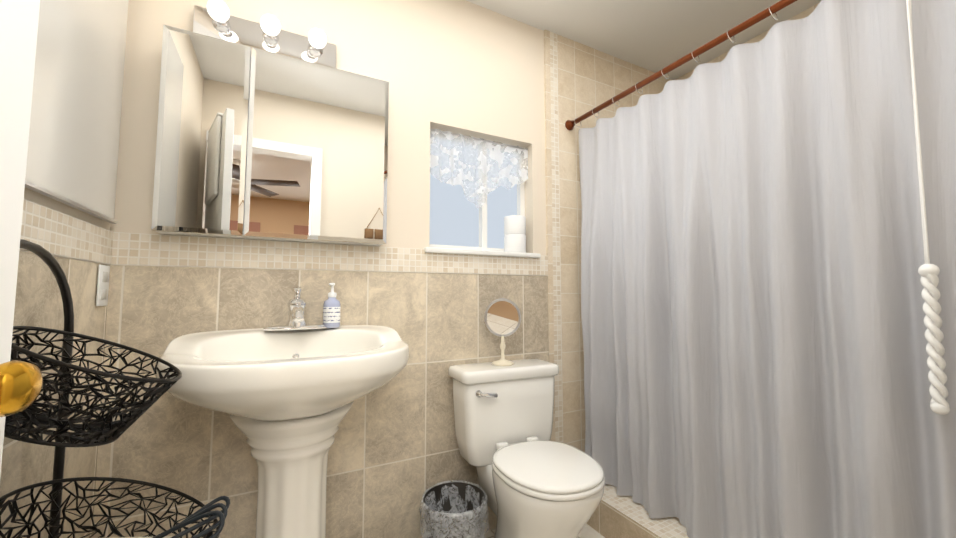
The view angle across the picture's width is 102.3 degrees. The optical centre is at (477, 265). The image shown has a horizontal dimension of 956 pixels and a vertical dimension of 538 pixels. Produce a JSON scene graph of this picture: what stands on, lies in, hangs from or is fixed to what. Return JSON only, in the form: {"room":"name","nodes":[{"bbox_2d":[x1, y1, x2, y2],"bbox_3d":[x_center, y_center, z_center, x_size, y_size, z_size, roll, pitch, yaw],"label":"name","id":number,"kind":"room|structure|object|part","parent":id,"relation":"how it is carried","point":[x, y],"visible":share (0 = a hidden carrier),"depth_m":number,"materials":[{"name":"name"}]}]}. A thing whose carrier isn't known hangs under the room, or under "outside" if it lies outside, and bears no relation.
{"room":"bathroom","nodes":[
{"label":"bathroom","id":0,"kind":"room"},
{"bbox_2d":[21,187,110,263],"bbox_3d":[-0.765,-0.133,0.462,0.020,2.640,2.020,2,-4,-28],"label":"wall","id":1,"kind":"structure","parent":0,"point":[39,198],"depth_m":0.92,"materials":[{"name":"tile"}]},
{"bbox_2d":[0,249,109,537],"bbox_3d":[-0.749,0.516,0.426,0.001,1.140,1.620,2,-4,-28],"label":"wainscot tiles","id":2,"kind":"structure","parent":1,"relation":"attached to","point":[38,301],"depth_m":0.88,"materials":[{"name":"beige tile"}]},
{"bbox_2d":[96,265,109,305],"bbox_3d":[-1.088,0.058,1.117,0.005,0.118,0.072,2,-4,-28],"label":"electrical outlet plate","id":3,"kind":"object","parent":2,"relation":"attached to","point":[101,285],"visible":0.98,"depth_m":1.10,"materials":[{"name":"white plastic"}]},
{"bbox_2d":[101,289,106,298],"bbox_3d":[-1.085,0.083,1.117,0.002,0.030,0.034,2,-4,-28],"label":"socket","id":4,"kind":"object","parent":2,"relation":"attached to","point":[104,291],"depth_m":1.12,"materials":[{"name":"white plastic"}]},
{"bbox_2d":[102,272,107,281],"bbox_3d":[-1.085,0.033,1.120,0.002,0.030,0.034,2,-4,-28],"label":"socket","id":5,"kind":"object","parent":2,"relation":"attached to","point":[105,274],"depth_m":1.12,"materials":[{"name":"white plastic"}]},
{"bbox_2d":[20,199,112,263],"bbox_3d":[-0.751,-0.103,0.468,0.011,0.100,1.620,2,-4,-28],"label":"tile border","id":6,"kind":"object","parent":1,"relation":"attached to","point":[52,231],"depth_m":0.91,"materials":[{"name":"beige tile"}]},
{"bbox_2d":[25,180,117,223],"bbox_3d":[-0.883,-0.159,0.753,0.014,0.007,0.930,2,-4,-28],"label":"channel","id":7,"kind":"object","parent":1,"relation":"attached to","point":[41,190],"visible":0.78,"depth_m":0.89,"materials":[{"name":"silver metal"}]},
{"bbox_2d":[25,0,128,219],"bbox_3d":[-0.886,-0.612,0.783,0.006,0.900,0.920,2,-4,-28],"label":"wall cabinet","id":8,"kind":"object","parent":1,"relation":"attached to","point":[74,136],"visible":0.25,"depth_m":0.94,"materials":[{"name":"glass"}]},
{"bbox_2d":[110,0,545,255],"bbox_3d":[0.040,-0.035,1.875,3.120,2.640,0.140,2,-4,-28],"label":"wall","id":9,"kind":"structure","parent":0,"point":[465,68],"depth_m":1.66,"materials":[{"name":"paint"}]},
{"bbox_2d":[192,0,336,67],"bbox_3d":[-0.736,-0.812,1.361,0.455,0.120,0.143,2,-4,-28],"label":"sconce","id":10,"kind":"object","parent":9,"relation":"attached to","point":[215,19],"visible":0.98,"depth_m":1.37,"materials":[{"name":"silver metal"}]},
{"bbox_3d":[-0.850,-0.834,1.261,0.062,0.062,0.070,2,-4,-28],"label":"bulb","id":11,"kind":"part","parent":10,"relation":"part of","materials":[{"name":"white glass"}]},
{"bbox_2d":[211,8,230,32],"bbox_3d":[-0.871,-0.831,1.301,0.052,0.052,0.055,2,-4,-28],"label":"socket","id":12,"kind":"object","parent":10,"relation":"attached to","point":[217,26],"depth_m":1.31,"materials":[{"name":"glass"}]},
{"bbox_2d":[262,23,278,45],"bbox_3d":[-0.738,-0.827,1.371,0.052,0.052,0.055,2,-4,-28],"label":"socket","id":13,"kind":"object","parent":10,"relation":"attached to","point":[267,39],"depth_m":1.38,"materials":[{"name":"glass"}]},
{"bbox_3d":[-0.717,-0.829,1.331,0.062,0.062,0.070,2,-4,-28],"label":"bulb","id":14,"kind":"part","parent":10,"relation":"part of","materials":[{"name":"white glass"}]},
{"bbox_2d":[308,36,322,56],"bbox_3d":[-0.606,-0.822,1.440,0.052,0.052,0.055,2,-4,-28],"label":"socket","id":15,"kind":"object","parent":10,"relation":"attached to","point":[313,51],"depth_m":1.45,"materials":[{"name":"glass"}]},
{"bbox_3d":[-0.584,-0.825,1.400,0.062,0.062,0.070,2,-4,-28],"label":"bulb","id":16,"kind":"part","parent":10,"relation":"part of","materials":[{"name":"white glass"}]},
{"bbox_2d":[151,24,388,245],"bbox_3d":[-0.685,-0.410,1.375,0.701,0.640,0.115,2,-4,-28],"label":"upper cabinet","id":17,"kind":"object","parent":9,"relation":"attached to","point":[257,144],"visible":1,"depth_m":1.30,"materials":[{"name":"white"}]},
{"bbox_3d":[-0.870,-0.421,1.223,0.232,0.640,0.017,2,-4,-28],"label":"door","id":18,"kind":"part","parent":17,"relation":"part of","materials":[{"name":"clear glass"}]},
{"bbox_3d":[-0.558,-0.409,1.387,0.466,0.640,0.017,2,-4,-28],"label":"door","id":19,"kind":"part","parent":17,"relation":"part of","materials":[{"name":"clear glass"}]},
{"bbox_2d":[92,264,548,537],"bbox_3d":[-0.388,0.592,1.518,1.672,1.140,0.001,2,-4,-28],"label":"wainscot tiles","id":20,"kind":"structure","parent":9,"relation":"attached to","point":[394,455],"depth_m":1.44,"materials":[{"name":"beige tile"}]},
{"bbox_2d":[111,232,547,275],"bbox_3d":[-0.389,-0.026,1.563,1.672,0.100,0.011,2,-4,-28],"label":"tile border","id":21,"kind":"structure","parent":9,"relation":"attached to","point":[153,249],"depth_m":1.41,"materials":[{"name":"beige tile"}]},
{"bbox_2d":[424,129,540,257],"bbox_3d":[0.011,-0.334,1.852,0.600,0.585,0.150,2,-4,-28],"label":"window unit","id":22,"kind":"structure","parent":9,"relation":"in","point":[477,190],"depth_m":1.86,"materials":[{"name":"white"}]},
{"bbox_3d":[0.016,-0.607,1.863,0.540,0.008,0.008,2,-4,-28],"label":"valance rod","id":23,"kind":"part","parent":22,"relation":"part of","materials":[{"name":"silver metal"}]},
{"bbox_3d":[0.011,-0.054,1.833,0.600,0.022,0.150,2,-4,-28],"label":"sill","id":24,"kind":"part","parent":22,"relation":"part of","materials":[{"name":"white"}]},
{"bbox_2d":[504,215,525,252],"bbox_3d":[0.184,-0.150,1.919,0.108,0.183,0.108,2,-4,-28],"label":"rolls","id":25,"kind":"object","parent":22,"relation":"attached to","point":[515,233],"visible":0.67,"depth_m":1.87,"materials":[{"name":"white paper"}]},
{"bbox_2d":[544,30,671,451],"bbox_3d":[0.815,-0.012,2.195,1.048,2.440,0.012,2,-4,-28],"label":"shower tiles","id":26,"kind":"structure","parent":9,"relation":"attached to","point":[589,78],"depth_m":2.04,"materials":[{"name":"beige tile"}]},
{"bbox_2d":[550,31,562,442],"bbox_3d":[0.403,-0.028,1.971,0.050,2.440,0.001,2,-4,-28],"label":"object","id":27,"kind":"structure","parent":26,"relation":"attached to","point":[556,243],"depth_m":1.98,"materials":[{"name":"beige tile"}]},
{"bbox_2d":[565,0,955,537],"bbox_3d":[0.883,0.078,1.308,0.129,1.820,1.608,2,-4,-28],"label":"shower curtain","id":28,"kind":"object","parent":26,"relation":"attached to","point":[754,329],"visible":1,"depth_m":1.19,"materials":[{"name":"grey fabric"}]},
{"bbox_3d":[0.863,-0.802,1.358,0.056,0.056,1.608,2,-4,-28],"label":"rod","id":29,"kind":"part","parent":28,"relation":"part of","materials":[{"name":"brown metal"}]},
{"bbox_2d":[483,524,604,537],"bbox_3d":[0.463,1.125,0.964,2.740,0.001,1.760,2,-4,-28],"label":"floor","id":30,"kind":"structure","parent":0,"point":[587,531],"depth_m":1.69,"materials":[{"name":"tile"}]},
{"bbox_2d":[0,239,229,537],"bbox_3d":[-0.634,0.533,0.722,0.430,1.150,0.467,2,-4,-28],"label":"rack","id":31,"kind":"object","parent":30,"relation":"on","point":[99,432],"visible":0.85,"depth_m":0.74,"materials":[{"name":"black metal"}]},
{"bbox_2d":[0,326,181,446],"bbox_3d":[-0.708,0.215,0.706,0.261,0.214,0.248,2,-4,-28],"label":"basket","id":32,"kind":"object","parent":31,"relation":"on","point":[98,433],"depth_m":0.67,"materials":[{"name":"black metal"}]},
{"bbox_2d":[0,477,219,537],"bbox_3d":[-0.669,0.521,0.705,0.326,0.248,0.322,2,-4,-28],"label":"basket","id":33,"kind":"object","parent":31,"relation":"on","point":[205,510],"depth_m":0.78,"materials":[{"name":"black metal"}]},
{"bbox_2d":[155,283,408,537],"bbox_3d":[-0.541,0.591,1.140,0.678,1.090,0.517,2,-4,-28],"label":"pedestal sink","id":34,"kind":"object","parent":30,"relation":"on","point":[291,391],"visible":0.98,"depth_m":1.11,"materials":[{"name":"white ceramic"}]},
{"bbox_2d":[155,325,408,421],"bbox_3d":[-0.541,0.324,1.158,0.680,0.244,0.518,2,-4,-28],"label":"basin","id":35,"kind":"object","parent":34,"relation":"in","point":[280,373],"depth_m":1.02,"materials":[{"name":"white ceramic"}]},
{"bbox_3d":[-0.577,0.792,1.193,0.351,0.695,0.316,2,-4,-28],"label":"stem","id":36,"kind":"part","parent":34,"relation":"part of","materials":[{"name":"white ceramic"}]},
{"bbox_2d":[263,286,327,330],"bbox_3d":[-0.602,0.143,1.286,0.202,0.146,0.182,2,-4,-28],"label":"faucet","id":37,"kind":"object","parent":34,"relation":"on","point":[296,321],"depth_m":1.31,"materials":[{"name":"silver metal"}]},
{"bbox_2d":[322,296,340,327],"bbox_3d":[-0.531,0.168,1.397,0.058,0.112,0.058,2,-4,-28],"label":"soap bottle","id":38,"kind":"object","parent":34,"relation":"on","point":[331,307],"depth_m":1.37,"materials":[{"name":"blue"}]},
{"bbox_2d":[420,480,489,537],"bbox_3d":[-0.088,1.020,1.457,0.265,0.278,0.290,2,-4,-28],"label":"trash can","id":39,"kind":"object","parent":30,"relation":"on","point":[455,509],"visible":0.98,"depth_m":1.44,"materials":[{"name":"grey metal"}]},
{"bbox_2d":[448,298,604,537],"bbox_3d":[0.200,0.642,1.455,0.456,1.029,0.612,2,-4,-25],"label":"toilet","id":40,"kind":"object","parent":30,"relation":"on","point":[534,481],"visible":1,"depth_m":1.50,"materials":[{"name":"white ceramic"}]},
{"bbox_3d":[0.034,0.504,1.504,0.084,0.033,0.029,2,-4,-25],"label":"flush lever","id":41,"kind":"part","parent":40,"relation":"part of","materials":[{"name":"silver metal"}]},
{"bbox_2d":[484,298,521,366],"bbox_3d":[0.107,0.284,1.671,0.138,0.285,0.096,2,-4,-28],"label":"mirror","id":42,"kind":"object","parent":40,"relation":"on","point":[502,317],"depth_m":1.67,"materials":[{"name":"white mirror"}]},
{"bbox_3d":[0.113,0.634,1.644,0.428,0.333,0.175,2,-4,-25],"label":"tank","id":43,"kind":"part","parent":40,"relation":"part of","materials":[{"name":"white ceramic"}]},
{"bbox_3d":[0.113,0.449,1.657,0.456,0.046,0.198,2,-4,-25],"label":"tank lid","id":44,"kind":"part","parent":40,"relation":"part of","materials":[{"name":"white ceramic"}]},
{"bbox_3d":[0.240,0.706,1.362,0.358,0.038,0.419,2,-4,-25],"label":"seat","id":45,"kind":"part","parent":40,"relation":"part of","materials":[{"name":"white ceramic"}]},
{"bbox_3d":[0.216,0.942,1.398,0.358,0.425,0.530,2,-4,-25],"label":"bowl","id":46,"kind":"part","parent":40,"relation":"part of","materials":[{"name":"white ceramic"}]},
{"bbox_2d":[586,484,688,537],"bbox_3d":[0.860,1.068,1.233,0.150,0.150,1.620,2,-4,-28],"label":"shower curb","id":47,"kind":"object","parent":30,"relation":"on","point":[614,515],"depth_m":1.59,"materials":[{"name":"tile"}]},
{"bbox_2d":[466,0,820,79],"bbox_3d":[0.463,-1.309,1.133,2.740,0.001,1.760,2,-4,-28],"label":"ceiling","id":48,"kind":"structure","parent":0,"point":[655,36],"depth_m":1.98,"materials":[{"name":"paint"}]},
{"bbox_2d":[675,3,818,79],"bbox_3d":[1.653,-0.045,1.728,0.001,2.440,1.620,2,-4,-28],"label":"tiled wall","id":49,"kind":"structure","parent":0,"point":[801,15],"depth_m":2.08,"materials":[{"name":"beige tile"}]},
{"bbox_2d":[906,0,949,414],"bbox_3d":[1.058,-0.264,0.919,0.064,1.204,0.034,2,-4,-28],"label":"pull cord","id":50,"kind":"object","parent":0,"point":[928,272],"visible":1,"depth_m":0.88,"materials":[{"name":"white"}]},
{"bbox_3d":[0.844,-0.143,0.324,2.740,2.440,0.120,2,-4,-28],"label":"wall","id":51,"kind":"structure","parent":0,"visible":0},
{"bbox_2d":[0,0,42,477],"bbox_3d":[-0.379,0.037,0.071,0.120,2.031,0.625,1,-4,-13],"label":"door leaf","id":52,"kind":"structure","parent":51,"relation":"in","point":[21,382],"depth_m":0.37,"materials":[{"name":"white"}]},
{"bbox_3d":[-0.408,0.103,0.319,0.062,0.055,0.055,1,-4,-13],"label":"knob","id":53,"kind":"part","parent":52,"relation":"part of","materials":[{"name":"gold metal"}]}
]}

